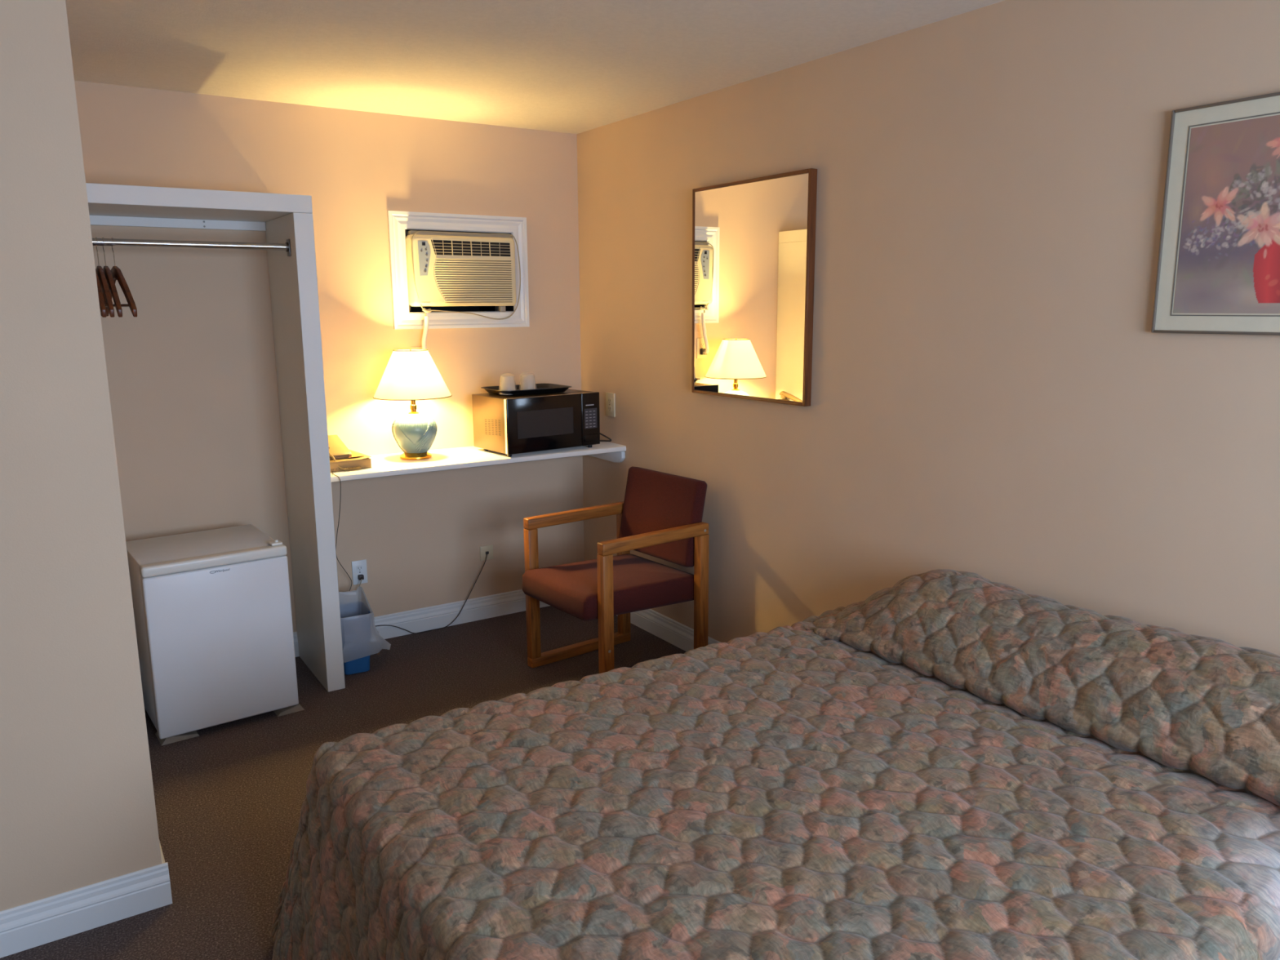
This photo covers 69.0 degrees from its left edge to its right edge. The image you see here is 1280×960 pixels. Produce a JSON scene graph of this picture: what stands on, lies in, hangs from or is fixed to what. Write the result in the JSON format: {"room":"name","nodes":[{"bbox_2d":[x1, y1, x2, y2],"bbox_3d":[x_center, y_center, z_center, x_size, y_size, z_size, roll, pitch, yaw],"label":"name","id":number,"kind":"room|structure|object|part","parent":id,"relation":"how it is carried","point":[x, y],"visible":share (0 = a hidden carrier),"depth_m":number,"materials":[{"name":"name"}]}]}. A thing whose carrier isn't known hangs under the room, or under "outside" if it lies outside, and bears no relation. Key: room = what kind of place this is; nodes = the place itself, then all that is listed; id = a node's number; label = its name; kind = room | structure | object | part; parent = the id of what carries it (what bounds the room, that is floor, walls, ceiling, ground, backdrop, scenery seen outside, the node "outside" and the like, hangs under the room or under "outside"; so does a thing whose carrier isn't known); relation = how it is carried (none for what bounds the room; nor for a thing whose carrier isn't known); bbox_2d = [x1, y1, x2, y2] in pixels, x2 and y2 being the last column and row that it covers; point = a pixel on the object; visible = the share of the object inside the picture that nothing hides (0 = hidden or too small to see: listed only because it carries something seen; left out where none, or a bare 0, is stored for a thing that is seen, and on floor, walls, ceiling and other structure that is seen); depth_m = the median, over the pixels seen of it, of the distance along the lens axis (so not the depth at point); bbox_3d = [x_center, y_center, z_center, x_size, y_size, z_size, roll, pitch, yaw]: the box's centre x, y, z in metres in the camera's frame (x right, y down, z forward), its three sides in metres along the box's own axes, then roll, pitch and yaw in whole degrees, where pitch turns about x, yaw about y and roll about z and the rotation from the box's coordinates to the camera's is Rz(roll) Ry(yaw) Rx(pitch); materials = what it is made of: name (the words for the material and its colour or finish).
{"room":"hotel room","nodes":[
{"label":"hotel room","id":0,"kind":"room"},
{"bbox_2d":[0,0,161,911],"bbox_3d":[-2.373,-0.097,2.612,1.465,2.440,1.686,-7,13,-33],"label":"wall partition","id":1,"kind":"structure","parent":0,"point":[77,809],"depth_m":2.26,"materials":[{"name":"paint"}]},
{"bbox_2d":[0,840,172,958],"bbox_3d":[-2.357,1.044,2.825,1.479,0.117,1.700,-7,13,-33],"label":"baseboard","id":2,"kind":"structure","parent":1,"relation":"attached to","point":[46,920],"depth_m":2.42,"materials":[{"name":"white paint"}]},
{"bbox_2d":[74,80,584,631],"bbox_3d":[-1.904,-0.357,3.975,3.970,2.440,0.120,-7,13,-33],"label":"wall","id":3,"kind":"structure","parent":0,"point":[193,383],"depth_m":4.17,"materials":[{"name":"paint"}]},
{"bbox_2d":[351,559,367,586],"bbox_3d":[-1.331,0.434,4.397,0.069,0.126,0.053,-7,13,-33],"label":"wall outlet","id":4,"kind":"object","parent":3,"relation":"attached to","point":[359,571],"visible":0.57,"depth_m":4.37,"materials":[{"name":"white plastic"}]},
{"bbox_2d":[355,564,363,571],"bbox_3d":[-1.330,0.418,4.419,0.032,0.028,0.002,-7,13,-33],"label":"socket","id":5,"kind":"object","parent":4,"relation":"attached to","point":[358,567],"depth_m":4.42,"materials":[{"name":"white plastic"}]},
{"bbox_2d":[293,589,549,657],"bbox_3d":[-1.256,0.717,4.523,2.285,0.117,0.014,-7,13,-33],"label":"baseboard","id":6,"kind":"structure","parent":3,"relation":"attached to","point":[420,620],"depth_m":4.71,"materials":[{"name":"white paint"}]},
{"bbox_2d":[375,544,493,633],"bbox_3d":[-1.059,0.564,4.608,0.753,0.384,0.031,-8,13,-34],"label":"power cord","id":7,"kind":"object","parent":3,"relation":"attached to","point":[486,552],"visible":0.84,"depth_m":4.76,"materials":[{"name":"beige"}]},
{"bbox_3d":[-0.786,0.373,4.777,0.072,0.075,0.006,-7,13,-33],"label":"plate","id":8,"kind":"part","parent":7,"relation":"part of","materials":[{"name":"beige plastic"}]},
{"bbox_2d":[386,210,529,329],"bbox_3d":[-0.854,-1.000,4.473,0.695,0.533,0.016,-7,13,-33],"label":"trim","id":9,"kind":"structure","parent":3,"relation":"attached to","point":[397,221],"depth_m":4.43,"materials":[{"name":"white paint"}]},
{"bbox_2d":[404,229,520,349],"bbox_3d":[-0.948,-0.904,4.652,0.555,0.636,0.498,-7,13,-33],"label":"air conditioner","id":10,"kind":"object","parent":3,"relation":"attached to","point":[448,271],"visible":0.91,"depth_m":4.42,"materials":[{"name":"beige plastic"}]},
{"bbox_3d":[-0.995,-1.023,4.305,0.060,0.157,0.003,-7,13,-33],"label":"control panel","id":11,"kind":"part","parent":10,"relation":"part of","materials":[{"name":"grey plastic"}]},
{"bbox_3d":[-1.013,-0.652,4.379,0.050,0.232,0.044,-7,13,-33],"label":"power cord","id":12,"kind":"part","parent":10,"relation":"part of","materials":[{"name":"white plastic"}]},
{"bbox_3d":[-0.843,-0.996,4.450,0.532,0.326,0.064,-7,13,-33],"label":"panel","id":13,"kind":"part","parent":10,"relation":"part of","materials":[{"name":"beige plastic"}]},
{"bbox_3d":[-0.824,-0.971,4.448,0.551,0.412,0.035,-7,13,-33],"label":"looped cord","id":14,"kind":"part","parent":10,"relation":"part of","materials":[{"name":"beige plastic"}]},
{"bbox_2d":[431,240,510,256],"bbox_3d":[-0.801,-1.100,4.425,0.402,0.067,0.011,-7,13,-33],"label":"vent","id":15,"kind":"object","parent":10,"relation":"attached to","point":[438,247],"depth_m":4.42,"materials":[{"name":"beige plastic"}]},
{"bbox_2d":[330,441,626,482],"bbox_3d":[-0.799,-0.080,4.421,1.460,0.092,0.441,-7,13,-33],"label":"wall shelf","id":16,"kind":"object","parent":3,"relation":"attached to","point":[464,457],"visible":0.49,"depth_m":4.28,"materials":[{"name":"white laminate"}]},
{"bbox_2d":[329,449,371,472],"bbox_3d":[-1.321,-0.084,4.077,0.204,0.049,0.264,-8,13,-36],"label":"book","id":17,"kind":"object","parent":16,"relation":"on","point":[357,459],"visible":0.38,"depth_m":4.00,"materials":[{"name":"paper"}]},
{"bbox_2d":[328,435,361,591],"bbox_3d":[-1.314,0.178,4.102,0.186,0.815,0.422,-8,13,-34],"label":"telephone","id":18,"kind":"object","parent":17,"relation":"on","point":[338,450],"visible":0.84,"depth_m":4.03,"materials":[{"name":"brown plastic"}]},
{"bbox_3d":[-1.324,0.258,4.120,0.054,0.652,0.447,-3,11,-15],"label":"line cord","id":19,"kind":"part","parent":18,"relation":"part of","materials":[{"name":"grey plastic"}]},
{"bbox_3d":[-1.263,-0.084,3.960,0.148,0.091,0.061,-3,11,-13],"label":"coiled cord","id":20,"kind":"part","parent":18,"relation":"part of","materials":[{"name":"brown plastic"}]},
{"bbox_2d":[351,451,364,457],"bbox_3d":[-1.283,-0.115,4.110,0.068,0.001,0.190,-8,13,-36],"label":"print","id":21,"kind":"object","parent":17,"relation":"on","point":[354,454],"depth_m":4.08},
{"bbox_2d":[373,348,452,460],"bbox_3d":[-1.036,-0.347,4.257,0.350,0.496,0.350,-7,12,-30],"label":"table lamp","id":22,"kind":"object","parent":16,"relation":"on","point":[411,375],"visible":1,"depth_m":4.16,"materials":[{"name":"white fabric"}]},
{"bbox_3d":[-1.038,-0.587,4.212,0.154,0.004,0.154,-7,13,-33],"label":"shade trim","id":23,"kind":"part","parent":22,"relation":"part of","materials":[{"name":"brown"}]},
{"bbox_3d":[-1.037,-0.484,4.231,0.346,0.209,0.346,-7,13,-33],"label":"lamp shade","id":24,"kind":"part","parent":22,"relation":"part of","materials":[{"name":"fabric"}]},
{"bbox_3d":[-1.036,-0.382,4.251,0.350,0.004,0.350,-7,13,-33],"label":"shade trim","id":25,"kind":"part","parent":22,"relation":"part of","materials":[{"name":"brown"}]},
{"bbox_2d":[408,400,419,413],"bbox_3d":[-1.036,-0.351,4.256,0.052,0.097,0.052,-7,13,-33],"label":"socket","id":26,"kind":"object","parent":22,"relation":"attached to","point":[413,407],"depth_m":4.25,"materials":[{"name":"gold metal"}]},
{"bbox_2d":[471,388,611,457],"bbox_3d":[-0.462,-0.296,4.567,0.636,0.273,0.356,-9,13,-37],"label":"microwave","id":27,"kind":"object","parent":16,"relation":"on","point":[509,425],"visible":0.98,"depth_m":4.38,"materials":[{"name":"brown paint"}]},
{"bbox_2d":[480,383,571,395],"bbox_3d":[-0.550,-0.439,4.521,0.384,0.026,0.276,-8,13,-33],"label":"serving tray","id":28,"kind":"object","parent":27,"relation":"on","point":[540,388],"visible":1,"depth_m":4.47,"materials":[{"name":"black plastic"}]},
{"bbox_2d":[499,375,515,395],"bbox_3d":[-0.623,-0.452,4.377,0.084,0.098,0.086,8,14,39],"label":"plastic cup","id":29,"kind":"object","parent":28,"relation":"on","point":[507,384],"visible":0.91,"depth_m":4.35,"materials":[{"name":"white plastic"}]},
{"bbox_2d":[520,374,535,390],"bbox_3d":[-0.535,-0.466,4.446,0.085,0.098,0.085,-2,11,-6],"label":"plastic cup","id":30,"kind":"object","parent":28,"relation":"on","point":[527,382],"visible":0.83,"depth_m":4.42,"materials":[{"name":"white plastic"}]},
{"bbox_3d":[-0.449,-0.267,4.372,0.410,0.256,0.024,-9,13,-37],"label":"door","id":31,"kind":"part","parent":27,"relation":"part of","materials":[{"name":"black glass"}]},
{"bbox_3d":[-0.408,-0.274,4.402,0.515,0.255,0.025,-9,13,-37],"label":"edge trim","id":32,"kind":"part","parent":27,"relation":"part of","materials":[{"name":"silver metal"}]},
{"bbox_3d":[-0.245,-0.297,4.529,0.107,0.256,0.024,-9,13,-37],"label":"control panel","id":33,"kind":"part","parent":27,"relation":"part of","materials":[{"name":"black plastic"}]},
{"bbox_3d":[-0.288,-0.254,4.778,0.327,0.108,0.118,2,11,14],"label":"power cord","id":34,"kind":"part","parent":27,"relation":"part of","materials":[{"name":"grey plastic"}]},
{"bbox_2d":[0,605,686,959],"bbox_3d":[-0.376,1.312,1.927,3.970,0.100,5.670,-7,13,-33],"label":"floor","id":35,"kind":"structure","parent":0,"point":[229,797],"depth_m":3.30,"materials":[{"name":"carpet"}]},
{"bbox_2d":[125,524,304,745],"bbox_3d":[-1.705,0.575,3.715,0.526,0.703,0.490,-8,13,-36],"label":"mini fridge","id":36,"kind":"object","parent":35,"relation":"on","point":[212,608],"visible":0.99,"depth_m":3.52,"materials":[{"name":"white metal"},{"name":"plastic"},{"name":"chrome metal"}]},
{"bbox_3d":[-1.583,0.299,3.479,0.506,0.040,0.052,-8,13,-36],"label":"door rail","id":37,"kind":"part","parent":36,"relation":"part of","materials":[{"name":"white plastic"}]},
{"bbox_2d":[85,182,345,692],"bbox_3d":[-1.738,-0.099,3.753,0.823,2.013,0.502,-7,13,-33],"label":"closet","id":38,"kind":"object","parent":35,"relation":"on","point":[286,220],"visible":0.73,"depth_m":3.76,"materials":[{"name":"white paint"}]},
{"bbox_2d":[95,268,106,317],"bbox_3d":[-1.946,-0.723,3.318,0.015,0.280,0.429,-8,13,-34],"label":"clothes hanger","id":39,"kind":"object","parent":38,"relation":"hanging from","point":[102,306],"visible":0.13,"depth_m":3.19,"materials":[{"name":"brown wood"}]},
{"bbox_2d":[95,236,114,317],"bbox_3d":[-1.928,-0.725,3.329,0.014,0.280,0.429,-8,13,-35],"label":"clothes hanger","id":40,"kind":"object","parent":38,"relation":"hanging from","point":[102,279],"visible":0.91,"depth_m":3.24,"materials":[{"name":"brown wood"}]},
{"bbox_2d":[100,236,122,317],"bbox_3d":[-1.911,-0.727,3.340,0.015,0.280,0.429,-8,13,-36],"label":"clothes hanger","id":41,"kind":"object","parent":38,"relation":"hanging from","point":[109,279],"visible":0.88,"depth_m":3.25,"materials":[{"name":"brown wood"}]},
{"bbox_2d":[105,237,137,316],"bbox_3d":[-1.887,-0.730,3.356,0.015,0.280,0.429,-10,14,-40],"label":"clothes hanger","id":42,"kind":"object","parent":38,"relation":"hanging from","point":[117,274],"visible":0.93,"depth_m":3.29,"materials":[{"name":"brown wood"}]},
{"bbox_3d":[-1.692,-0.875,3.459,0.744,0.027,0.027,-7,13,-33],"label":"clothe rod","id":43,"kind":"part","parent":38,"relation":"part of","materials":[{"name":"silver metal"}]},
{"bbox_3d":[-1.744,-1.056,3.573,0.823,0.066,0.502,-7,13,-33],"label":"panel","id":44,"kind":"part","parent":38,"relation":"part of","materials":[{"name":"white paint"}]},
{"bbox_3d":[-1.424,-0.106,3.961,0.073,1.946,0.502,-7,13,-33],"label":"panel","id":45,"kind":"part","parent":38,"relation":"part of","materials":[{"name":"white paint"}]},
{"bbox_2d":[338,586,391,675],"bbox_3d":[-1.254,0.670,4.151,0.228,0.344,0.258,-6,12,-29],"label":"waste bin","id":46,"kind":"object","parent":35,"relation":"on","point":[361,638],"visible":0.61,"depth_m":4.08,"materials":[{"name":"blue plastic"}]},
{"bbox_2d":[522,466,708,673],"bbox_3d":[-0.112,0.424,4.045,0.651,0.856,0.597,-9,13,-37],"label":"armchair","id":47,"kind":"object","parent":35,"relation":"on","point":[660,515],"visible":0.91,"depth_m":3.99,"materials":[{"name":"brown wood"}]},
{"bbox_3d":[-0.476,0.502,4.125,0.048,0.590,0.044,-9,13,-37],"label":"leg","id":48,"kind":"part","parent":47,"relation":"part of","materials":[{"name":"brown wood"}]},
{"bbox_3d":[-0.279,0.159,4.220,0.555,0.048,0.044,-9,13,-37],"label":"armrest","id":49,"kind":"part","parent":47,"relation":"part of","materials":[{"name":"brown wood"}]},
{"bbox_3d":[-0.135,0.580,3.699,0.048,0.590,0.044,-9,13,-37],"label":"leg","id":50,"kind":"part","parent":47,"relation":"part of","materials":[{"name":"brown wood"}]},
{"bbox_3d":[-0.131,0.449,4.035,0.600,0.124,0.495,-4,11,-38],"label":"seat","id":51,"kind":"part","parent":47,"relation":"part of","materials":[{"name":"red fabric"}]},
{"bbox_3d":[-0.078,0.442,4.433,0.048,0.590,0.044,-9,13,-37],"label":"leg","id":52,"kind":"part","parent":47,"relation":"part of","materials":[{"name":"brown wood"}]},
{"bbox_3d":[0.062,0.237,3.794,0.555,0.048,0.044,-9,13,-37],"label":"armrest","id":53,"kind":"part","parent":47,"relation":"part of","materials":[{"name":"brown wood"}]},
{"bbox_3d":[0.098,0.157,4.165,0.074,0.375,0.493,5,5,-39],"label":"backrest","id":54,"kind":"part","parent":47,"relation":"part of","materials":[{"name":"red fabric"}]},
{"bbox_3d":[0.263,0.520,4.007,0.048,0.590,0.044,-9,13,-37],"label":"leg","id":55,"kind":"part","parent":47,"relation":"part of","materials":[{"name":"brown wood"}]},
{"bbox_2d":[65,0,1004,133],"bbox_3d":[-0.391,-1.184,1.457,3.970,0.100,5.670,-7,13,-33],"label":"ceiling","id":56,"kind":"structure","parent":0,"point":[565,66],"depth_m":3.10,"materials":[{"name":"paint"}]},
{"bbox_2d":[577,0,1279,655],"bbox_3d":[1.260,-0.132,2.678,0.120,2.440,5.550,-7,13,-33],"label":"wall","id":57,"kind":"structure","parent":0,"point":[995,397],"depth_m":2.87,"materials":[{"name":"paint"}]},
{"bbox_2d":[605,392,615,417],"bbox_3d":[-0.149,-0.380,4.698,0.011,0.118,0.080,-7,13,-33],"label":"wall outlet","id":58,"kind":"object","parent":57,"relation":"attached to","point":[610,397],"visible":1,"depth_m":4.69,"materials":[{"name":"beige plastic"}]},
{"bbox_2d":[617,608,720,651],"bbox_3d":[1.187,1.010,2.892,0.014,0.117,5.436,-7,13,-33],"label":"baseboard","id":59,"kind":"structure","parent":57,"relation":"attached to","point":[663,627],"depth_m":4.48,"materials":[{"name":"white paint"}]},
{"bbox_2d":[691,168,817,406],"bbox_3d":[0.431,-0.749,3.701,0.033,0.852,0.711,-7,13,-33],"label":"wall mirror","id":60,"kind":"object","parent":57,"relation":"attached to","point":[753,240],"visible":1,"depth_m":3.65,"materials":[{"name":"clear mirror"}]},
{"bbox_3d":[0.239,-0.801,3.988,0.033,0.852,0.013,-7,13,-33],"label":"frame rail","id":61,"kind":"part","parent":60,"relation":"part of","materials":[{"name":"brown wood"}]},
{"bbox_3d":[0.433,-0.336,3.779,0.033,0.013,0.685,-7,13,-33],"label":"frame rail","id":62,"kind":"part","parent":60,"relation":"part of","materials":[{"name":"brown wood"}]},
{"bbox_3d":[0.428,-1.161,3.623,0.033,0.013,0.685,-7,13,-33],"label":"frame rail","id":63,"kind":"part","parent":60,"relation":"part of","materials":[{"name":"brown wood"}]},
{"bbox_3d":[0.622,-0.696,3.414,0.033,0.852,0.013,-7,13,-33],"label":"frame rail","id":64,"kind":"part","parent":60,"relation":"part of","materials":[{"name":"brown wood"}]},
{"bbox_2d":[1151,92,1279,335],"bbox_3d":[1.466,-0.606,2.132,0.019,0.542,0.535,-7,13,-33],"label":"framed picture","id":65,"kind":"object","parent":57,"relation":"attached to","point":[1218,269],"visible":1,"depth_m":2.23,"materials":[{"name":"paper"}]},
{"bbox_3d":[1.321,-0.646,2.349,0.019,0.542,0.007,-7,13,-33],"label":"frame rail","id":66,"kind":"part","parent":65,"relation":"part of","materials":[{"name":"grey metal"}]},
{"bbox_3d":[1.468,-0.343,2.181,0.019,0.007,0.521,-7,13,-33],"label":"frame rail","id":67,"kind":"part","parent":65,"relation":"part of","materials":[{"name":"grey metal"}]},
{"bbox_2d":[1173,115,1279,313],"bbox_3d":[1.463,-0.605,2.130,0.001,0.443,0.436,-7,13,-33],"label":"print","id":68,"kind":"object","parent":65,"relation":"attached to","point":[1228,262],"depth_m":2.21},
{"bbox_3d":[1.464,-0.869,2.082,0.019,0.007,0.521,-7,13,-33],"label":"frame rail","id":69,"kind":"part","parent":65,"relation":"part of","materials":[{"name":"grey metal"}]},
{"bbox_3d":[0.473,0.936,2.162,1.933,0.542,1.520,-7,13,-33],"label":"bed","id":70,"kind":"object","parent":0,"visible":0},
{"bbox_2d":[270,568,1279,959],"bbox_3d":[0.418,0.805,2.095,2.108,0.801,1.894,-7,13,-33],"label":"bedspread","id":71,"kind":"object","parent":70,"relation":"on","point":[940,764],"visible":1,"depth_m":1.95,"materials":[{"name":"multicoloured fabric"}]}
]}

